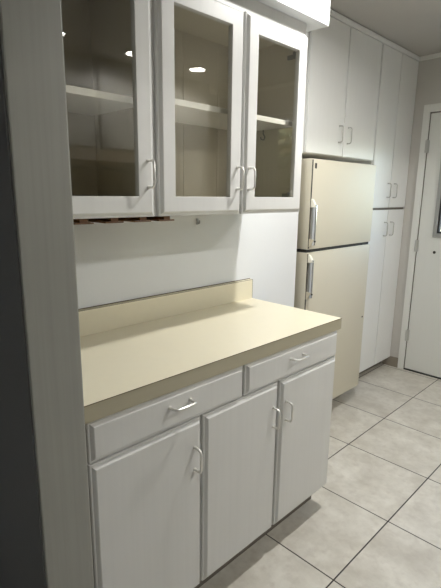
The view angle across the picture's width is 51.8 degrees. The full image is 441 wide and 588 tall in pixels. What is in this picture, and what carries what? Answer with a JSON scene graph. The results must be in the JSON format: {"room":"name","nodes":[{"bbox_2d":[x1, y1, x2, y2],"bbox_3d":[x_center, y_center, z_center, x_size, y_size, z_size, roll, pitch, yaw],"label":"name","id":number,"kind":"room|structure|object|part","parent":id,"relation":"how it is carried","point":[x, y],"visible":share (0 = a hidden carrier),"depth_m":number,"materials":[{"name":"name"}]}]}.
{"room":"kitchen","nodes":[
{"label":"kitchen","id":0,"kind":"room"},
{"bbox_2d":[0,0,93,587],"bbox_3d":[-0.558,-0.056,1.175,0.127,2.437,0.530,-11,17,-44],"label":"wall","id":1,"kind":"structure","parent":0,"point":[31,31],"depth_m":1.01,"materials":[{"name":"white paint"}]},
{"bbox_2d":[74,32,306,308],"bbox_3d":[-0.854,-0.095,1.334,3.488,2.437,0.120,-11,17,-44],"label":"wall","id":2,"kind":"structure","parent":0,"point":[116,262],"depth_m":1.95,"materials":[{"name":"white paint"}]},
{"bbox_2d":[61,0,155,218],"bbox_3d":[-0.428,-0.591,1.299,0.380,0.728,0.368,-11,17,-44],"label":"upper cabinet","id":3,"kind":"object","parent":2,"relation":"attached to","point":[107,43],"visible":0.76,"depth_m":1.43,"materials":[{"name":"white wood"}]},
{"bbox_2d":[66,85,132,115],"bbox_3d":[-0.453,-0.568,1.329,0.346,0.019,0.284,-11,17,-44],"label":"shelf","id":4,"kind":"object","parent":3,"relation":"attached to","point":[80,101],"depth_m":1.33,"materials":[{"name":"white wood"}]},
{"bbox_3d":[-0.343,-0.572,1.216,0.380,0.728,0.018,-11,17,-44],"label":"frame","id":5,"kind":"part","parent":3,"relation":"part of","materials":[{"name":"white wood"}]},
{"bbox_3d":[-0.203,-0.354,1.342,0.011,0.087,0.034,-11,17,-44],"label":"handle","id":6,"kind":"part","parent":3,"relation":"part of","materials":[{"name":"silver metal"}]},
{"bbox_2d":[78,279,251,336],"bbox_3d":[-0.271,0.058,1.864,1.197,0.096,0.019,-11,17,-44],"label":"backsplash","id":7,"kind":"structure","parent":2,"relation":"attached to","point":[97,320],"depth_m":1.87,"materials":[{"name":"beige laminate"}]},
{"bbox_2d":[150,0,307,215],"bbox_3d":[-0.025,-0.673,1.692,0.756,0.728,0.368,-11,17,-44],"label":"upper cabinet","id":8,"kind":"object","parent":2,"relation":"attached to","point":[225,73],"visible":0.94,"depth_m":1.72,"materials":[{"name":"white wood"}]},
{"bbox_2d":[73,216,173,224],"bbox_3d":[-0.411,-0.236,1.416,0.452,0.015,0.288,-11,17,-44],"label":"stemware rack","id":9,"kind":"object","parent":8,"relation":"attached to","point":[155,218],"visible":0.43,"depth_m":1.38,"materials":[{"name":"red wood"}]},
{"bbox_3d":[-0.057,-0.599,1.473,0.370,0.676,0.020,-11,17,-44],"label":"door","id":10,"kind":"part","parent":8,"relation":"part of","materials":[{"name":"white wood"}]},
{"bbox_2d":[175,99,292,130],"bbox_3d":[-0.050,-0.669,1.718,0.722,0.019,0.284,-11,17,-44],"label":"shelf","id":11,"kind":"object","parent":8,"relation":"attached to","point":[188,115],"depth_m":1.74,"materials":[{"name":"white wood"}]},
{"bbox_3d":[0.071,-0.410,1.610,0.011,0.087,0.034,-11,17,-44],"label":"handle","id":12,"kind":"part","parent":8,"relation":"part of","materials":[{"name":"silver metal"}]},
{"bbox_3d":[0.115,-0.419,1.653,0.011,0.087,0.034,-11,17,-44],"label":"handle","id":13,"kind":"part","parent":8,"relation":"part of","materials":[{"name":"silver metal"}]},
{"bbox_3d":[0.210,-0.653,1.734,0.364,0.676,0.020,-11,17,-44],"label":"door","id":14,"kind":"part","parent":8,"relation":"part of","materials":[{"name":"white wood"}]},
{"bbox_2d":[256,0,329,31],"bbox_3d":[-0.126,-1.181,1.473,1.217,0.356,0.364,-11,17,-44],"label":"soffit","id":15,"kind":"object","parent":2,"relation":"attached to","point":[315,13],"depth_m":1.71,"materials":[{"name":"white paint"}]},
{"bbox_2d":[302,16,381,161],"bbox_3d":[0.501,-1.281,2.938,0.989,0.778,0.675,-11,17,-44],"label":"upper cabinet","id":16,"kind":"object","parent":2,"relation":"attached to","point":[343,64],"visible":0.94,"depth_m":2.75,"materials":[{"name":"white wood"}]},
{"bbox_3d":[0.624,-1.200,2.651,0.390,0.741,0.018,-11,17,-44],"label":"door","id":17,"kind":"part","parent":16,"relation":"part of","materials":[{"name":"white wood"}]},
{"bbox_3d":[0.911,-1.258,2.932,0.400,0.741,0.018,-11,17,-44],"label":"door","id":18,"kind":"part","parent":16,"relation":"part of","materials":[{"name":"white wood"}]},
{"bbox_2d":[330,9,420,61],"bbox_3d":[0.925,-1.636,2.850,1.568,0.026,0.032,-11,17,-44],"label":"trim","id":19,"kind":"structure","parent":16,"relation":"attached to","point":[333,14],"depth_m":2.87,"materials":[{"name":"white wood"}]},
{"bbox_2d":[199,363,440,587],"bbox_3d":[0.477,1.211,1.379,5.260,0.100,3.800,-11,17,-44],"label":"floor","id":20,"kind":"structure","parent":0,"point":[375,520],"depth_m":2.12,"materials":[{"name":"tile"}]},
{"bbox_2d":[85,330,336,587],"bbox_3d":[-0.092,0.619,1.788,1.185,0.865,0.559,-11,17,-44],"label":"base cabinet","id":21,"kind":"object","parent":20,"relation":"on","point":[182,482],"visible":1,"depth_m":1.48,"materials":[{"name":"white wood"}]},
{"bbox_3d":[-0.203,0.715,1.356,0.383,0.622,0.020,-11,17,-44],"label":"door","id":22,"kind":"part","parent":21,"relation":"part of","materials":[{"name":"white wood"}]},
{"bbox_3d":[-0.130,0.336,1.342,0.575,0.116,0.020,-11,17,-44],"label":"drawer","id":23,"kind":"part","parent":21,"relation":"part of","materials":[{"name":"white wood"}]},
{"bbox_3d":[-0.106,0.326,1.325,0.091,0.013,0.035,-11,17,-44],"label":"handle","id":24,"kind":"part","parent":21,"relation":"part of","materials":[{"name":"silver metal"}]},
{"bbox_3d":[-0.069,0.518,1.409,0.013,0.089,0.035,-11,17,-44],"label":"handle","id":25,"kind":"part","parent":21,"relation":"part of","materials":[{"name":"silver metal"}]},
{"bbox_2d":[78,278,341,423],"bbox_3d":[-0.093,0.120,1.695,1.198,0.146,0.526,-11,17,-44],"label":"countertop","id":26,"kind":"structure","parent":21,"relation":"on","point":[134,352],"depth_m":1.64,"materials":[{"name":"beige laminate"}]},
{"bbox_3d":[0.075,0.658,1.627,0.376,0.622,0.020,-11,17,-44],"label":"door","id":27,"kind":"part","parent":21,"relation":"part of","materials":[{"name":"white wood"}]},
{"bbox_3d":[0.207,0.462,1.677,0.013,0.089,0.035,-11,17,-44],"label":"handle","id":28,"kind":"part","parent":21,"relation":"part of","materials":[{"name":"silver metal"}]},
{"bbox_3d":[0.263,0.450,1.732,0.013,0.089,0.035,-11,17,-44],"label":"handle","id":29,"kind":"part","parent":21,"relation":"part of","materials":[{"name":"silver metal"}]},
{"bbox_3d":[0.290,0.251,1.751,0.586,0.116,0.020,-11,17,-44],"label":"drawer","id":30,"kind":"part","parent":21,"relation":"part of","materials":[{"name":"white wood"}]},
{"bbox_3d":[0.305,0.242,1.726,0.091,0.013,0.035,-11,17,-44],"label":"handle","id":31,"kind":"part","parent":21,"relation":"part of","materials":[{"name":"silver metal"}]},
{"bbox_3d":[0.355,0.602,1.900,0.386,0.622,0.020,-11,17,-44],"label":"door","id":32,"kind":"part","parent":21,"relation":"part of","materials":[{"name":"white wood"}]},
{"bbox_2d":[294,158,375,399],"bbox_3d":[0.476,-0.041,3.073,0.720,1.612,0.796,-11,17,-44],"label":"refrigerator","id":33,"kind":"object","parent":20,"relation":"on","point":[337,197],"visible":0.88,"depth_m":2.73,"materials":[{"name":"beige metal"}]},
{"bbox_3d":[0.478,0.261,2.622,0.008,0.987,0.005,-11,17,-44],"label":"edge trim","id":34,"kind":"part","parent":33,"relation":"part of","materials":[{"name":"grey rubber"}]},
{"bbox_3d":[0.487,-0.481,2.457,0.008,0.474,0.005,-11,17,-44],"label":"edge trim","id":35,"kind":"part","parent":33,"relation":"part of","materials":[{"name":"beige metal"}]},
{"bbox_3d":[0.507,-0.081,2.535,0.016,0.215,0.014,-11,17,-44],"label":"handle","id":36,"kind":"part","parent":33,"relation":"part of","materials":[{"name":"silver metal"}]},
{"bbox_3d":[0.511,-0.373,2.470,0.016,0.220,0.014,-11,17,-44],"label":"handle","id":37,"kind":"part","parent":33,"relation":"part of","materials":[{"name":"silver metal"}]},
{"bbox_3d":[0.702,0.204,2.892,0.720,0.999,0.075,-11,17,-44],"label":"door","id":38,"kind":"part","parent":33,"relation":"part of","materials":[{"name":"beige metal"}]},
{"bbox_3d":[0.712,-0.538,2.728,0.720,0.486,0.075,-11,17,-44],"label":"freezer door","id":39,"kind":"part","parent":33,"relation":"part of","materials":[{"name":"beige metal"}]},
{"bbox_2d":[351,44,418,373],"bbox_3d":[1.048,-0.585,3.660,0.580,2.435,0.675,-11,17,-44],"label":"pantry cabinet","id":40,"kind":"object","parent":20,"relation":"on","point":[398,71],"visible":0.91,"depth_m":3.41,"materials":[{"name":"white wood"}]},
{"bbox_3d":[1.151,-0.009,3.469,0.281,1.242,0.018,-11,17,-44],"label":"door","id":41,"kind":"part","parent":40,"relation":"part of","materials":[{"name":"white wood"}]},
{"bbox_3d":[1.165,-1.152,3.217,0.281,1.065,0.018,-11,17,-44],"label":"door","id":42,"kind":"part","parent":40,"relation":"part of","materials":[{"name":"white wood"}]},
{"bbox_3d":[1.256,-0.646,3.437,0.568,0.021,0.007,-11,17,-44],"label":"divider rail","id":43,"kind":"part","parent":40,"relation":"part of","materials":[{"name":"brown"}]},
{"bbox_3d":[1.355,-0.051,3.668,0.279,1.242,0.018,-11,17,-44],"label":"door","id":44,"kind":"part","parent":40,"relation":"part of","materials":[{"name":"white wood"}]},
{"bbox_3d":[1.369,-1.194,3.416,0.279,1.065,0.018,-11,17,-44],"label":"door","id":45,"kind":"part","parent":40,"relation":"part of","materials":[{"name":"white wood"}]},
{"bbox_2d":[330,0,440,56],"bbox_3d":[0.509,-1.266,0.831,5.260,0.100,3.800,-11,17,-44],"label":"ceiling","id":46,"kind":"structure","parent":0,"point":[413,25],"depth_m":2.66,"materials":[{"name":"grey paint"}]},
{"bbox_2d":[381,57,440,362],"bbox_3d":[2.356,-0.390,2.853,0.100,2.437,3.700,-11,17,-44],"label":"wall","id":47,"kind":"structure","parent":0,"point":[428,88],"depth_m":3.54,"materials":[{"name":"grey paint"}]},
{"bbox_2d":[382,356,397,367],"bbox_3d":[1.456,0.573,3.895,0.010,0.084,0.134,-11,17,-44],"label":"baseboard","id":48,"kind":"structure","parent":47,"relation":"attached to","point":[391,361],"depth_m":3.88,"materials":[{"name":"tile"}]},
{"bbox_2d":[397,103,440,378],"bbox_3d":[1.868,-0.327,3.342,0.123,2.090,0.914,-11,17,-44],"label":"door","id":49,"kind":"structure","parent":47,"relation":"in","point":[420,339],"depth_m":3.58,"materials":[{"name":"paint"}]},
{"bbox_3d":[1.863,0.688,3.574,0.092,0.008,0.832,-11,17,-44],"label":"sill","id":50,"kind":"part","parent":49,"relation":"part of","materials":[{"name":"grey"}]},
{"bbox_2d":[419,52,440,60],"bbox_3d":[2.523,-1.512,2.367,0.012,0.030,2.954,-11,17,-44],"label":"trim","id":51,"kind":"structure","parent":47,"relation":"attached to","point":[436,55],"depth_m":3.32,"materials":[{"name":"white paint"}]}
]}

